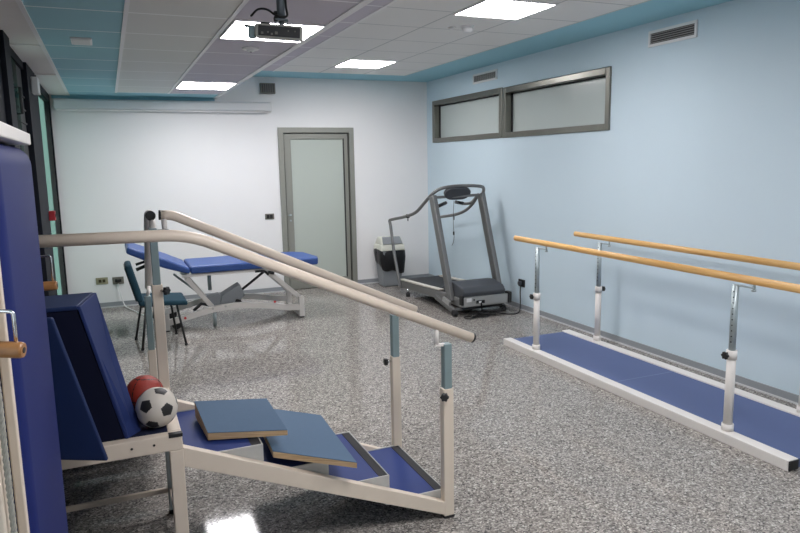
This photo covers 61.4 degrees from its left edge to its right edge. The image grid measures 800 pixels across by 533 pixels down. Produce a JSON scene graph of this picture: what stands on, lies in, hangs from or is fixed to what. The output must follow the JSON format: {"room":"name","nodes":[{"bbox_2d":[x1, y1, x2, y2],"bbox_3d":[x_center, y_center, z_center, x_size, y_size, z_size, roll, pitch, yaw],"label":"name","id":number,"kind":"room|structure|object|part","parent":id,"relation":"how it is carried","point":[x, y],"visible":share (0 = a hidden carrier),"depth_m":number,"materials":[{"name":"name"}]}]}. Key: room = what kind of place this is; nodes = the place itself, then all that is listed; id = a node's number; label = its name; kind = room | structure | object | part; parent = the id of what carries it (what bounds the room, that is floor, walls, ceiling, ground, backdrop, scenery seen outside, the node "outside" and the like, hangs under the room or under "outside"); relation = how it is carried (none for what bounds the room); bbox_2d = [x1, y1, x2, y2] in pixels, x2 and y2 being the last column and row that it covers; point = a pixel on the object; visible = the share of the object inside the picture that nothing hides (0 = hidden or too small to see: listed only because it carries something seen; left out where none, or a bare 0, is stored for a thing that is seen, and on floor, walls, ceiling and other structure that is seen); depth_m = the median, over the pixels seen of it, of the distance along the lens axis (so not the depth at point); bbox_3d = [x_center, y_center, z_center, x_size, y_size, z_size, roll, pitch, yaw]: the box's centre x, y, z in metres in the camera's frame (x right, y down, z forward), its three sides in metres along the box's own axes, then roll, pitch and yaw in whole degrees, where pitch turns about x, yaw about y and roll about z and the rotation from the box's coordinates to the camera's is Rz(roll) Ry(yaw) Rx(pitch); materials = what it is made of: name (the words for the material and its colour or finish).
{"room":"care facility","nodes":[
{"label":"care facility","id":0,"kind":"room"},
{"bbox_2d":[0,30,67,295],"bbox_3d":[-1.777,0.027,2.807,0.090,2.481,10.899,-5,10,-23],"label":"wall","id":1,"kind":"structure","parent":0,"point":[8,113],"depth_m":5.33,"materials":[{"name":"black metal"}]},
{"bbox_2d":[11,57,28,156],"bbox_3d":[-2.675,-0.297,4.878,0.120,2.320,1.060,-5,10,-23],"label":"window","id":2,"kind":"structure","parent":1,"relation":"in","point":[19,98],"depth_m":4.75,"materials":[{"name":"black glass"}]},
{"bbox_3d":[-2.531,-1.103,4.481,0.040,0.190,0.020,-5,10,-23],"label":"handle","id":3,"kind":"part","parent":2,"relation":"part of","materials":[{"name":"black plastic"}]},
{"bbox_3d":[-2.701,-0.294,4.867,0.062,2.320,1.060,-5,10,-23],"label":"panel","id":4,"kind":"part","parent":2,"relation":"part of","materials":[{"name":"black glass"}]},
{"bbox_2d":[30,77,40,94],"bbox_3d":[-2.991,-1.481,5.535,0.050,0.130,0.180,-5,10,-23],"label":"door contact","id":5,"kind":"structure","parent":1,"relation":"in","point":[35,85],"depth_m":5.46,"materials":[{"name":"white plastic"}]},
{"bbox_2d":[38,92,66,294],"bbox_3d":[-3.556,-0.585,6.906,0.008,2.300,1.720,-5,10,-23],"label":"window","id":6,"kind":"structure","parent":1,"relation":"in","point":[44,109],"depth_m":6.99,"materials":[{"name":"green glass"}]},
{"bbox_2d":[49,211,55,220],"bbox_3d":[-3.143,-0.460,6.103,0.055,0.085,0.100,-5,10,-23],"label":"fire alarm","id":7,"kind":"object","parent":1,"relation":"attached to","point":[52,214],"visible":1,"depth_m":6.06,"materials":[{"name":"red plastic"}]},
{"bbox_2d":[49,76,428,302],"bbox_3d":[-1.694,-1.089,8.785,5.059,2.854,0.200,-5,10,-23],"label":"wall","id":8,"kind":"structure","parent":0,"point":[219,170],"depth_m":8.46,"materials":[{"name":"white paint"}]},
{"bbox_2d":[96,277,107,284],"bbox_3d":[-3.554,0.173,8.043,0.132,0.081,0.014,-5,10,-23],"label":"wall socket","id":9,"kind":"object","parent":8,"relation":"attached to","point":[104,280],"visible":1,"depth_m":8.04,"materials":[{"name":"beige plastic"}]},
{"bbox_2d":[112,277,123,283],"bbox_3d":[-3.384,0.170,8.100,0.125,0.087,0.045,-5,10,-23],"label":"wall socket","id":10,"kind":"object","parent":8,"relation":"attached to","point":[116,280],"visible":1,"depth_m":8.10,"materials":[{"name":"grey plastic"}]},
{"bbox_2d":[51,95,214,100],"bbox_3d":[-3.095,-1.977,7.919,1.786,0.036,0.030,-5,10,-23],"label":"trim","id":11,"kind":"structure","parent":8,"relation":"attached to","point":[52,96],"depth_m":7.88,"materials":[{"name":"teal"}]},
{"bbox_2d":[53,98,271,112],"bbox_3d":[-2.754,-1.911,8.035,2.453,0.134,0.105,-5,10,-23],"label":"projection screen","id":12,"kind":"object","parent":8,"relation":"attached to","point":[60,104],"visible":1,"depth_m":7.95,"materials":[{"name":"white"}]},
{"bbox_2d":[100,274,428,307],"bbox_3d":[-1.736,0.314,8.856,4.697,0.062,0.012,-5,10,-23],"label":"baseboard","id":13,"kind":"structure","parent":8,"relation":"attached to","point":[118,303],"depth_m":8.78,"materials":[{"name":"grey"}]},
{"bbox_2d":[260,83,274,93],"bbox_3d":[-1.666,-2.240,8.487,0.188,0.130,0.056,-5,10,-23],"label":"air vent","id":14,"kind":"object","parent":8,"relation":"in","point":[265,88],"visible":1,"depth_m":8.46,"materials":[{"name":"grey metal"}]},
{"bbox_2d":[265,213,273,219],"bbox_3d":[-1.688,-0.647,8.734,0.118,0.073,0.015,-5,10,-23],"label":"light switch","id":15,"kind":"object","parent":8,"relation":"attached to","point":[267,216],"visible":1,"depth_m":8.73,"materials":[{"name":"grey plastic"}]},
{"bbox_2d":[277,127,357,290],"bbox_3d":[-1.099,-0.772,9.032,1.021,2.130,0.146,-5,10,-23],"label":"door","id":16,"kind":"structure","parent":8,"relation":"in","point":[317,166],"depth_m":9.00,"materials":[{"name":"glass"}]},
{"bbox_3d":[-1.075,-0.761,9.028,0.721,1.870,0.008,-5,10,-23],"label":"glass","id":17,"kind":"part","parent":16,"relation":"part of","materials":[{"name":"grey glass"}]},
{"bbox_2d":[0,0,731,98],"bbox_3d":[0.254,-1.519,3.463,4.947,0.328,10.899,-5,10,-23],"label":"ceiling","id":18,"kind":"structure","parent":0,"point":[141,48],"depth_m":5.22,"materials":[{"name":"paint"}]},
{"bbox_3d":[-1.286,-1.224,2.590,0.477,0.040,10.450,-5,10,-23],"label":"teal panel","id":19,"kind":"part","parent":18,"relation":"part of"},
{"bbox_2d":[70,37,91,45],"bbox_3d":[-2.061,-1.456,4.364,0.126,0.016,0.230,-5,10,-23],"label":"recessed light","id":20,"kind":"object","parent":18,"relation":"in","point":[74,40],"visible":1,"depth_m":4.32,"materials":[{"name":"white"}]},
{"bbox_3d":[-0.815,-1.263,2.788,0.548,0.040,10.450,-5,10,-23],"label":"grey panel","id":21,"kind":"part","parent":18,"relation":"part of","materials":[{"name":"grey tile"}]},
{"bbox_2d":[175,81,237,89],"bbox_3d":[-1.999,-1.858,6.934,0.543,0.009,0.640,-5,10,-23],"label":"recessed light","id":22,"kind":"object","parent":18,"relation":"in","point":[183,84],"visible":1,"depth_m":6.90,"materials":[{"name":"white plastic"}]},
{"bbox_3d":[-0.585,-1.431,3.111,2.251,0.282,10.899,-5,10,-23],"label":"rail","id":23,"kind":"part","parent":18,"relation":"part of","materials":[{"name":"white metal"}]},
{"bbox_2d":[242,47,258,51],"bbox_3d":[-1.057,-1.531,4.773,0.120,0.029,0.120,-5,10,-23],"label":"smoke detector","id":24,"kind":"object","parent":18,"relation":"attached to","point":[248,49],"visible":1,"depth_m":4.75,"materials":[{"name":"white plastic"}]},
{"bbox_3d":[-0.301,-1.306,3.006,0.571,0.040,10.450,-5,10,-23],"label":"lilac panel","id":25,"kind":"part","parent":18,"relation":"part of","materials":[{"name":"purple tile"}]},
{"bbox_2d":[219,19,326,42],"bbox_3d":[-0.803,-1.455,4.185,0.543,0.009,0.590,-5,10,-23],"label":"recessed light","id":26,"kind":"object","parent":18,"relation":"in","point":[236,30],"visible":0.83,"depth_m":4.11,"materials":[{"name":"white plastic"}]},
{"bbox_2d":[244,0,302,41],"bbox_3d":[-0.569,-1.148,3.031,0.267,0.271,0.164,-1,9,-2],"label":"ceiling projector","id":27,"kind":"object","parent":18,"relation":"hanging from","point":[262,30],"visible":1,"depth_m":2.99,"materials":[{"name":"black plastic"},{"name":"dark painted metal"}]},
{"bbox_3d":[-0.534,-1.038,2.980,0.185,0.055,0.011,-2,9,-7],"label":"port panel","id":28,"kind":"part","parent":27,"relation":"part of","materials":[{"name":"black plastic"}]},
{"bbox_3d":[-0.533,-1.101,3.045,0.059,0.041,0.059,-2,9,-7],"label":"mount plate","id":29,"kind":"part","parent":27,"relation":"part of","materials":[{"name":"grey metal"}]},
{"bbox_3d":[0.276,-1.616,3.151,0.589,0.040,10.340,-5,10,-23],"label":"lilac panel","id":30,"kind":"part","parent":18,"relation":"part of","materials":[{"name":"tile"}]},
{"bbox_2d":[334,59,396,68],"bbox_3d":[-0.392,-2.254,7.509,0.545,0.009,0.560,-5,10,-23],"label":"recessed light","id":31,"kind":"object","parent":18,"relation":"in","point":[351,63],"visible":1,"depth_m":7.48,"materials":[{"name":"white plastic"}]},
{"bbox_3d":[1.329,-1.705,3.596,1.705,0.040,10.340,-5,10,-23],"label":"white panel","id":32,"kind":"part","parent":18,"relation":"part of","materials":[{"name":"white tile"}]},
{"bbox_2d":[461,25,473,32],"bbox_3d":[0.552,-1.942,5.523,0.112,0.052,0.112,-5,10,-23],"label":"smoke detector","id":33,"kind":"object","parent":18,"relation":"attached to","point":[465,28],"visible":1,"depth_m":5.49,"materials":[{"name":"white plastic"}]},
{"bbox_2d":[453,0,557,19],"bbox_3d":[0.759,-1.874,4.918,0.560,0.009,0.540,-5,10,-23],"label":"recessed light","id":34,"kind":"object","parent":18,"relation":"in","point":[498,9],"visible":1,"depth_m":4.90,"materials":[{"name":"white plastic"}]},
{"bbox_2d":[62,283,799,532],"bbox_3d":[0.397,1.114,3.967,5.297,0.100,11.399,-5,10,-23],"label":"floor","id":35,"kind":"structure","parent":0,"point":[539,447],"depth_m":4.10,"materials":[{"name":"stone"}]},
{"bbox_2d":[0,121,67,532],"bbox_3d":[-1.054,0.530,1.813,0.271,1.765,1.267,-5,10,-23],"label":"mat","id":36,"kind":"object","parent":35,"relation":"on","point":[32,496],"visible":1,"depth_m":1.48,"materials":[{"name":"blue leather"}]},
{"bbox_3d":[-0.760,0.159,1.288,0.080,0.037,0.032,-2,9,-9],"label":"handle","id":37,"kind":"part","parent":36,"relation":"part of","materials":[{"name":"brown wood"}]},
{"bbox_3d":[-0.785,0.579,1.413,0.018,1.680,0.025,-5,10,-23],"label":"guide rod","id":38,"kind":"part","parent":36,"relation":"part of","materials":[{"name":"beige metal"}]},
{"bbox_3d":[-1.252,0.070,2.333,0.120,0.034,0.032,-4,9,-17],"label":"handle","id":39,"kind":"part","parent":36,"relation":"part of","materials":[{"name":"brown wood"}]},
{"bbox_2d":[118,284,143,314],"bbox_3d":[-3.031,0.392,7.762,0.059,0.283,1.005,-9,12,-43],"label":"cable","id":40,"kind":"object","parent":35,"relation":"on","point":[118,284],"visible":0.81,"depth_m":8.09,"materials":[{"name":"white plastic"}]},
{"bbox_2d":[123,261,187,350],"bbox_3d":[-2.314,0.336,6.412,0.526,0.788,0.513,-5,10,-23],"label":"chair","id":41,"kind":"object","parent":35,"relation":"on","point":[178,298],"visible":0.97,"depth_m":6.25,"materials":[{"name":"teal fabric"}]},
{"bbox_3d":[-2.490,0.132,6.297,0.133,0.344,0.460,-5,10,-23],"label":"backrest","id":42,"kind":"part","parent":41,"relation":"part of","materials":[{"name":"teal fabric"}]},
{"bbox_3d":[-2.534,0.509,6.548,0.106,0.393,0.021,-1,9,-3],"label":"leg","id":43,"kind":"part","parent":41,"relation":"part of","materials":[{"name":"black plastic"}]},
{"bbox_3d":[-2.349,0.559,6.199,0.021,0.393,0.108,2,9,19],"label":"leg","id":44,"kind":"part","parent":41,"relation":"part of","materials":[{"name":"black plastic"}]},
{"bbox_3d":[-2.270,0.311,6.425,0.430,0.079,0.450,-5,10,-23],"label":"seat","id":45,"kind":"part","parent":41,"relation":"part of","materials":[{"name":"teal fabric"}]},
{"bbox_3d":[-2.250,0.482,6.690,0.021,0.392,0.104,0,9,9],"label":"leg","id":46,"kind":"part","parent":41,"relation":"part of","materials":[{"name":"black plastic"}]},
{"bbox_3d":[-2.052,0.534,6.327,0.105,0.392,0.020,2,9,22],"label":"leg","id":47,"kind":"part","parent":41,"relation":"part of","materials":[{"name":"black plastic"}]},
{"bbox_2d":[125,243,317,331],"bbox_3d":[-1.897,0.136,7.322,1.958,0.888,0.669,-5,10,-23],"label":"table","id":48,"kind":"object","parent":35,"relation":"on","point":[220,265],"visible":0.8,"depth_m":7.16,"materials":[{"name":"blue leather"}]},
{"bbox_2d":[125,243,189,273],"bbox_3d":[-2.534,-0.098,7.015,0.585,0.307,0.660,-5,10,-23],"label":"cushion","id":49,"kind":"object","parent":48,"relation":"on","point":[166,261],"depth_m":6.81,"materials":[{"name":"blue leather"}]},
{"bbox_3d":[-2.082,0.270,6.996,0.282,0.356,0.030,-5,10,-23],"label":"lift arm","id":50,"kind":"part","parent":48,"relation":"part of","materials":[{"name":"grey metal"}]},
{"bbox_3d":[-1.996,0.337,7.160,0.040,0.545,0.298,-5,10,-23],"label":"column post","id":51,"kind":"part","parent":48,"relation":"part of","materials":[{"name":"white metal"}]},
{"bbox_3d":[-1.982,-0.096,7.255,1.694,0.290,0.570,-5,10,-23],"label":"frame","id":52,"kind":"part","parent":48,"relation":"part of","materials":[{"name":"grey metal"}]},
{"bbox_3d":[-1.896,0.303,7.291,0.403,0.224,0.170,-5,10,-23],"label":"motor","id":53,"kind":"part","parent":48,"relation":"part of","materials":[{"name":"grey plastic"}]},
{"bbox_2d":[184,252,317,273],"bbox_3d":[-1.629,-0.055,7.410,1.368,0.080,0.669,-5,10,-23],"label":"cushion","id":54,"kind":"object","parent":48,"relation":"on","point":[220,264],"depth_m":7.09,"materials":[{"name":"blue leather"}]},
{"bbox_3d":[-1.625,0.167,7.383,0.296,0.223,0.028,-5,10,-23],"label":"motor rod","id":55,"kind":"part","parent":48,"relation":"part of","materials":[{"name":"black plastic"}]},
{"bbox_3d":[-1.442,0.066,7.195,0.205,0.064,0.032,-5,10,-23],"label":"release lever","id":56,"kind":"part","parent":48,"relation":"part of","materials":[{"name":"black plastic"}]},
{"bbox_3d":[-1.272,0.187,7.336,0.361,0.343,0.030,-5,10,-23],"label":"lift arm","id":57,"kind":"part","parent":48,"relation":"part of","materials":[{"name":"grey metal"}]},
{"bbox_2d":[38,210,475,532],"bbox_3d":[-0.950,0.393,3.660,1.983,1.468,2.096,-5,10,-23],"label":"staircase","id":58,"kind":"structure","parent":35,"relation":"on","point":[388,475],"depth_m":3.05,"materials":[{"name":"beige metal"}]},
{"bbox_2d":[47,317,107,460],"bbox_3d":[-1.225,0.442,2.378,0.321,0.550,0.048,-4,9,-17],"label":"mat","id":59,"kind":"object","parent":58,"relation":"on","point":[79,438],"visible":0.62,"depth_m":2.39,"materials":[{"name":"blue leather"}]},
{"bbox_2d":[45,292,140,441],"bbox_3d":[-1.259,0.386,2.638,0.412,0.532,0.343,-5,10,-23],"label":"cushion","id":60,"kind":"object","parent":58,"relation":"on","point":[79,319],"visible":0.64,"depth_m":2.54,"materials":[{"name":"blue leather"}]},
{"bbox_3d":[-1.268,0.664,2.810,0.630,0.066,0.654,-5,10,-23],"label":"landing frame","id":61,"kind":"part","parent":58,"relation":"part of","materials":[{"name":"beige metal"}]},
{"bbox_2d":[127,375,162,409],"bbox_3d":[-1.085,0.539,2.864,0.156,0.156,0.156,-5,10,-23],"label":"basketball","id":62,"kind":"object","parent":58,"relation":"on","point":[138,385],"visible":0.42,"depth_m":2.81,"materials":[{"name":"red rubber"}]},
{"bbox_3d":[-1.412,-0.052,3.793,0.047,0.603,1.370,-5,9,-22],"label":"handrail","id":63,"kind":"part","parent":58,"relation":"part of","materials":[{"name":"grey metal"}]},
{"bbox_3d":[-1.561,0.781,4.292,0.048,0.530,0.038,-5,10,-23],"label":"post","id":64,"kind":"part","parent":58,"relation":"part of","materials":[{"name":"beige metal"}]},
{"bbox_2d":[135,387,177,427],"bbox_3d":[-0.971,0.562,2.692,0.160,0.160,0.160,1,9,14],"label":"football","id":65,"kind":"object","parent":58,"relation":"on","point":[156,407],"visible":1,"depth_m":2.64,"materials":[{"name":"white leather"}]},
{"bbox_3d":[-1.123,0.359,3.171,0.048,0.560,0.038,-5,10,-23],"label":"post","id":66,"kind":"part","parent":58,"relation":"part of","materials":[{"name":"beige metal"}]},
{"bbox_3d":[-1.077,0.112,3.112,0.020,0.036,0.041,3,9,22],"label":"knob","id":67,"kind":"part","parent":58,"relation":"part of","materials":[{"name":"black plastic"}]},
{"bbox_3d":[-1.109,0.905,3.241,0.036,0.549,0.036,-5,10,-23],"label":"leg","id":68,"kind":"part","parent":58,"relation":"part of","materials":[{"name":"silver metal"}]},
{"bbox_3d":[-0.876,0.985,2.695,0.052,0.549,0.052,-5,10,-23],"label":"leg","id":69,"kind":"part","parent":58,"relation":"part of","materials":[{"name":"beige metal"}]},
{"bbox_3d":[-0.820,0.785,3.022,0.301,0.142,0.560,-5,10,-23],"label":"edge panel","id":70,"kind":"part","parent":58,"relation":"part of","materials":[{"name":"grey metal"}]},
{"bbox_2d":[194,398,287,439],"bbox_3d":[-0.713,0.673,2.992,0.447,0.081,0.266,-2,9,-4],"label":"board","id":71,"kind":"object","parent":58,"relation":"on","point":[239,418],"visible":1,"depth_m":2.96,"materials":[{"name":"blue wood"}]},
{"bbox_3d":[-0.546,0.126,2.712,1.923,0.603,0.045,-5,10,-23],"label":"handrail","id":72,"kind":"part","parent":58,"relation":"part of","materials":[{"name":"beige plastic"}]},
{"bbox_3d":[-0.503,-0.001,3.377,1.286,0.619,0.045,-5,10,-23],"label":"handrail","id":73,"kind":"part","parent":58,"relation":"part of","materials":[{"name":"beige plastic"}]},
{"bbox_2d":[264,409,356,467],"bbox_3d":[-0.468,0.778,3.130,0.338,0.074,0.748,-5,10,-23],"label":"board","id":74,"kind":"object","parent":58,"relation":"on","point":[309,438],"visible":0.79,"depth_m":3.00,"materials":[{"name":"blue wood"}]},
{"bbox_3d":[-0.560,0.885,3.150,0.300,0.131,0.560,-5,10,-23],"label":"edge panel","id":75,"kind":"part","parent":58,"relation":"part of","materials":[{"name":"grey metal"}]},
{"bbox_3d":[-0.296,0.985,3.279,0.300,0.122,0.560,-5,10,-23],"label":"edge panel","id":76,"kind":"part","parent":58,"relation":"part of","materials":[{"name":"grey metal"}]},
{"bbox_3d":[-0.076,0.513,3.627,0.020,0.036,0.041,-5,10,-23],"label":"knob","id":77,"kind":"part","parent":58,"relation":"part of","materials":[{"name":"black plastic"}]},
{"bbox_3d":[-0.022,0.793,3.692,0.048,0.632,0.038,-5,10,-23],"label":"post","id":78,"kind":"part","parent":58,"relation":"part of","materials":[{"name":"beige metal"}]},
{"bbox_3d":[-0.037,1.084,3.407,0.300,0.112,0.560,-5,10,-23],"label":"edge panel","id":79,"kind":"part","parent":58,"relation":"part of","materials":[{"name":"grey metal"}]},
{"bbox_3d":[0.202,0.593,3.057,0.041,0.036,0.020,1,9,14],"label":"knob","id":80,"kind":"part","parent":58,"relation":"part of","materials":[{"name":"black plastic"}]},
{"bbox_3d":[0.221,0.871,3.155,0.052,0.635,0.042,-5,10,-23],"label":"post","id":81,"kind":"part","parent":58,"relation":"part of","materials":[{"name":"beige metal"}]},
{"bbox_2d":[374,236,404,286],"bbox_3d":[-0.144,-0.078,9.193,0.384,0.675,0.315,-5,10,-23],"label":"waste bin","id":82,"kind":"object","parent":35,"relation":"on","point":[383,253],"visible":0.94,"depth_m":9.08,"materials":[{"name":"grey plastic"}]},
{"bbox_2d":[375,236,402,244],"bbox_3d":[-0.150,-0.355,9.147,0.314,0.107,0.258,-5,10,-23],"label":"lid","id":83,"kind":"object","parent":82,"relation":"attached to","point":[382,240],"depth_m":9.06,"materials":[{"name":"white plastic"}]},
{"bbox_3d":[-0.148,-0.270,9.161,0.351,0.085,0.303,-5,10,-23],"label":"lid","id":84,"kind":"part","parent":82,"relation":"part of","materials":[{"name":"white plastic"}]},
{"bbox_2d":[388,184,520,318],"bbox_3d":[0.626,-0.271,7.982,0.844,1.408,1.855,-5,10,-26],"label":"treadmill","id":85,"kind":"object","parent":35,"relation":"on","point":[449,291],"visible":1,"depth_m":7.56,"materials":[{"name":"grey paint"}]},
{"bbox_3d":[0.245,0.213,8.159,0.070,0.069,1.140,-5,10,-23],"label":"foot rail","id":86,"kind":"part","parent":85,"relation":"part of","materials":[{"name":"beige"}]},
{"bbox_3d":[0.277,0.279,8.084,0.055,0.144,1.303,-5,10,-23],"label":"rail","id":87,"kind":"part","parent":85,"relation":"part of","materials":[{"name":"grey metal"}]},
{"bbox_3d":[0.428,-0.352,8.239,0.765,1.320,1.169,-5,10,-23],"label":"handrail","id":88,"kind":"part","parent":85,"relation":"part of","materials":[{"name":"grey metal"}]},
{"bbox_3d":[0.503,0.416,7.498,0.040,0.136,0.447,-5,10,-23],"label":"lift leg","id":89,"kind":"part","parent":85,"relation":"part of","materials":[{"name":"grey paint"}]},
{"bbox_3d":[0.768,0.169,8.380,0.070,0.069,1.140,-5,10,-23],"label":"foot rail","id":90,"kind":"part","parent":85,"relation":"part of","materials":[{"name":"beige"}]},
{"bbox_3d":[0.699,-0.323,8.381,0.046,1.209,1.073,-5,10,-24],"label":"handrail","id":91,"kind":"part","parent":85,"relation":"part of","materials":[{"name":"grey metal"}]},
{"bbox_2d":[442,278,504,297],"bbox_3d":[0.816,0.227,7.570,0.520,0.154,0.547,-5,10,-23],"label":"hood","id":92,"kind":"object","parent":85,"relation":"attached to","point":[482,287],"depth_m":7.38,"materials":[{"name":"grey plastic"}]},
{"bbox_2d":[451,303,501,309],"bbox_3d":[0.820,0.405,7.596,0.500,0.035,0.450,-5,10,-23],"label":"tray","id":93,"kind":"object","parent":85,"relation":"on","point":[457,305],"depth_m":7.39,"materials":[{"name":"black plastic"}]},
{"bbox_3d":[0.862,0.348,7.498,0.550,0.115,0.385,-5,10,-23],"label":"panel","id":94,"kind":"part","parent":85,"relation":"part of","materials":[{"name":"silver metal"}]},
{"bbox_2d":[503,231,799,470],"bbox_3d":[1.886,0.389,4.856,0.776,1.006,3.032,-5,10,-23],"label":"bars","id":95,"kind":"object","parent":35,"relation":"on","point":[767,430],"visible":1,"depth_m":4.62,"materials":[{"name":"white metal"}]},
{"bbox_3d":[1.167,0.687,5.780,0.068,0.040,0.068,-5,10,-23],"label":"post","id":96,"kind":"part","parent":95,"relation":"part of","materials":[{"name":"white metal"}]},
{"bbox_3d":[1.764,0.637,6.032,0.068,0.040,0.068,-5,10,-23],"label":"post","id":97,"kind":"part","parent":95,"relation":"part of","materials":[{"name":"white metal"}]},
{"bbox_3d":[1.538,0.870,4.882,0.080,0.060,2.825,-5,10,-23],"label":"rail","id":98,"kind":"part","parent":95,"relation":"part of","materials":[{"name":"white metal"}]},
{"bbox_3d":[1.603,-0.050,4.623,0.038,0.057,2.950,-5,10,-23],"label":"handrail","id":99,"kind":"part","parent":95,"relation":"part of","materials":[{"name":"brown wood"}]},
{"bbox_3d":[2.133,0.820,5.133,0.085,0.060,2.825,-5,10,-23],"label":"rail","id":100,"kind":"part","parent":95,"relation":"part of","materials":[{"name":"white metal"}]},
{"bbox_3d":[2.198,-0.100,4.875,0.038,0.057,2.950,-5,10,-23],"label":"handrail","id":101,"kind":"part","parent":95,"relation":"part of","materials":[{"name":"brown wood"}]},
{"bbox_3d":[1.885,0.516,3.910,0.020,0.042,0.048,-5,10,-23],"label":"knob","id":102,"kind":"part","parent":95,"relation":"part of","materials":[{"name":"black plastic"}]},
{"bbox_3d":[1.942,0.949,3.999,0.068,0.040,0.068,-5,10,-23],"label":"post","id":103,"kind":"part","parent":95,"relation":"part of","materials":[{"name":"white metal"}]},
{"bbox_2d":[427,0,799,394],"bbox_3d":[2.639,-0.528,4.646,0.200,2.854,10.899,-5,10,-23],"label":"wall","id":104,"kind":"structure","parent":0,"point":[700,149],"depth_m":5.51,"materials":[{"name":"blue paint"}]},
{"bbox_2d":[432,87,502,142],"bbox_3d":[0.848,-1.865,8.466,0.118,0.558,1.785,-5,10,-23],"label":"window","id":105,"kind":"structure","parent":104,"relation":"in","point":[478,115],"depth_m":8.46,"materials":[{"name":"glass"}]},
{"bbox_3d":[0.886,-1.869,8.482,0.013,0.438,1.665,-5,10,-23],"label":"glass","id":106,"kind":"part","parent":105,"relation":"part of","materials":[{"name":"grey glass"}]},
{"bbox_2d":[473,69,496,84],"bbox_3d":[0.995,-2.227,7.923,0.014,0.114,0.550,-5,10,-23],"label":"air vent","id":107,"kind":"object","parent":104,"relation":"in","point":[490,75],"visible":1,"depth_m":7.91,"materials":[{"name":"white metal"}]},
{"bbox_2d":[518,279,524,287],"bbox_3d":[1.343,0.186,7.532,0.050,0.083,0.120,-5,10,-23],"label":"socket","id":108,"kind":"object","parent":104,"relation":"attached to","point":[521,282],"visible":1,"depth_m":7.51,"materials":[{"name":"black plastic"}]},
{"bbox_2d":[502,66,611,137],"bbox_3d":[1.562,-1.618,6.826,0.118,0.552,1.785,-5,10,-23],"label":"window","id":109,"kind":"structure","parent":104,"relation":"in","point":[577,102],"depth_m":6.76,"materials":[{"name":"glass"}]},
{"bbox_3d":[1.599,-1.621,6.842,0.013,0.432,1.665,-5,10,-23],"label":"glass","id":110,"kind":"part","parent":109,"relation":"part of","materials":[{"name":"grey glass"}]},
{"bbox_2d":[428,274,798,404],"bbox_3d":[2.570,0.861,4.813,0.012,0.062,10.887,-5,10,-23],"label":"baseboard","id":111,"kind":"structure","parent":104,"relation":"attached to","point":[757,385],"depth_m":5.55,"materials":[{"name":"grey"}]},
{"bbox_2d":[648,19,697,47],"bbox_3d":[2.138,-1.825,5.299,0.014,0.127,0.500,-5,10,-23],"label":"air vent","id":112,"kind":"object","parent":104,"relation":"in","point":[687,30],"visible":1,"depth_m":5.28,"materials":[{"name":"white metal"}]}
]}

